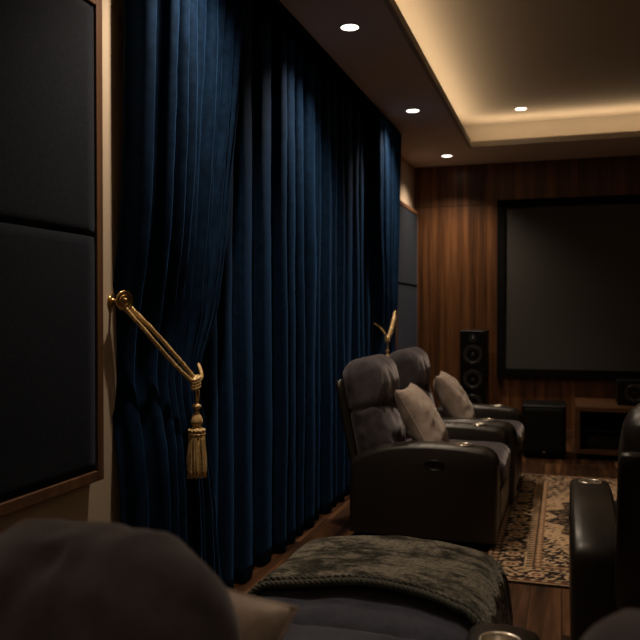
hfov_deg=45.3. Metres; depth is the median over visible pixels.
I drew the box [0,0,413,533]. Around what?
wall
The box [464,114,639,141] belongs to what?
trim
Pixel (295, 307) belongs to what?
curtain
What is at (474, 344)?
tower speaker
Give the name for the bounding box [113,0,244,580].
curtain
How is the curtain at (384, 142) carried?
hanging from the track
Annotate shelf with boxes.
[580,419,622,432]
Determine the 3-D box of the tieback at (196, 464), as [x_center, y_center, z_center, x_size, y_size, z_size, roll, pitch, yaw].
[-0.553,0.256,2.870,0.180,0.697,0.437,0,1,25]
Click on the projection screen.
(568, 268)
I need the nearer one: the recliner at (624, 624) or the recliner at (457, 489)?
the recliner at (624, 624)
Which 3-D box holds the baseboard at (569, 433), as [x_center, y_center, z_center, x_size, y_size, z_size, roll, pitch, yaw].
[3.348,1.166,7.602,4.850,0.070,0.015,0,1,18]
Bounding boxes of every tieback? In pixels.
[122,302,206,478]
[374,310,395,356]
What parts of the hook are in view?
stem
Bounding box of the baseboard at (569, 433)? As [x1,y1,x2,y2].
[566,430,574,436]
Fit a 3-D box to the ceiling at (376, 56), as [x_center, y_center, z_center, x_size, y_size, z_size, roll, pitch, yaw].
[1.741,-1.593,2.496,5.120,0.040,10.890,0,1,18]
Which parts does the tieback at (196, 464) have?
tassel cord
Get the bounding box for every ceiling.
[252,0,639,167]
[395,0,639,126]
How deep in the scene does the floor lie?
4.20 m
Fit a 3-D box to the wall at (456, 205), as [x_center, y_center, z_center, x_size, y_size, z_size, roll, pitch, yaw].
[3.368,-0.420,7.645,5.120,3.240,0.120,0,1,18]
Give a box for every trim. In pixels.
[383,0,639,147]
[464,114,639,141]
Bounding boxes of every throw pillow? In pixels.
[227,588,298,639]
[395,383,448,441]
[433,371,474,417]
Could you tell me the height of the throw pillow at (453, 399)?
0.413 m
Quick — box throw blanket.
[247,535,512,625]
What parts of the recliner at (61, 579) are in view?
seat, arm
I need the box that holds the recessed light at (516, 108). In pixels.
[514,107,526,110]
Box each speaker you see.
[460,329,488,404]
[615,378,639,405]
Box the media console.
[575,398,633,460]
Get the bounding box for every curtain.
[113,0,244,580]
[200,0,374,589]
[367,110,401,354]
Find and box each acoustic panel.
[0,0,103,516]
[395,200,418,350]
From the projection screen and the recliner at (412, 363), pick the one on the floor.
the recliner at (412, 363)
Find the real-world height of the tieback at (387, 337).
0.699 m
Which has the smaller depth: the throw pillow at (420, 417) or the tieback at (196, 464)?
the tieback at (196, 464)
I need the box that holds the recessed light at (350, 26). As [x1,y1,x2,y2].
[339,22,359,30]
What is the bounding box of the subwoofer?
[522,400,565,458]
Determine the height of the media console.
0.460 m
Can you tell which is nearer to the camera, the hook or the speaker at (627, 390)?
the hook
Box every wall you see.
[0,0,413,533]
[414,155,639,429]
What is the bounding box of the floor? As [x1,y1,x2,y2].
[234,437,617,639]
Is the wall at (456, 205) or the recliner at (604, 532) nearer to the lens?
the recliner at (604, 532)
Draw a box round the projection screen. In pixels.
[497,194,639,378]
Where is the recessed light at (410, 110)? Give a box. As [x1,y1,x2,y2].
[405,108,419,112]
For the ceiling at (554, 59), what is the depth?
5.46 m
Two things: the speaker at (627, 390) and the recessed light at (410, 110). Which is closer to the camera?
the recessed light at (410, 110)
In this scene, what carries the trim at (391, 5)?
attached to the ceiling at (376, 56)
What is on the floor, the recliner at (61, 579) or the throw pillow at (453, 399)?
the recliner at (61, 579)
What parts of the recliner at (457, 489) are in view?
backrest, arm, control panel, arm, seat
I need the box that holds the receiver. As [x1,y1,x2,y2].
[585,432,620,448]
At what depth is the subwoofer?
6.68 m
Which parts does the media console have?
panel, panel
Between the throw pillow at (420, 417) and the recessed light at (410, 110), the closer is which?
the throw pillow at (420, 417)
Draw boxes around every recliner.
[0,518,539,639]
[335,354,510,543]
[389,347,524,499]
[569,403,639,639]
[582,609,639,639]
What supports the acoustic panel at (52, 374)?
attached to the wall at (99, 501)
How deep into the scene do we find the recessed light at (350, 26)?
4.16 m
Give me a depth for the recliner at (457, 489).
4.26 m
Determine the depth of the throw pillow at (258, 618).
1.19 m
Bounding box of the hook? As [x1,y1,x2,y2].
[107,290,132,310]
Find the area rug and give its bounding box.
[488,473,616,588]
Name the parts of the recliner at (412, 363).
backrest, arm, arm, seat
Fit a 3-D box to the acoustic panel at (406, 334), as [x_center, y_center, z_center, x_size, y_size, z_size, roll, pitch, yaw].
[0.866,-0.339,7.736,0.055,1.625,1.120,0,1,18]
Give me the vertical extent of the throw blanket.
0.388 m
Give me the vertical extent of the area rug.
0.011 m
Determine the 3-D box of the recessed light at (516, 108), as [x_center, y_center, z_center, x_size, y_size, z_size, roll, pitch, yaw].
[1.813,-1.907,6.923,0.114,0.008,0.114,0,1,18]

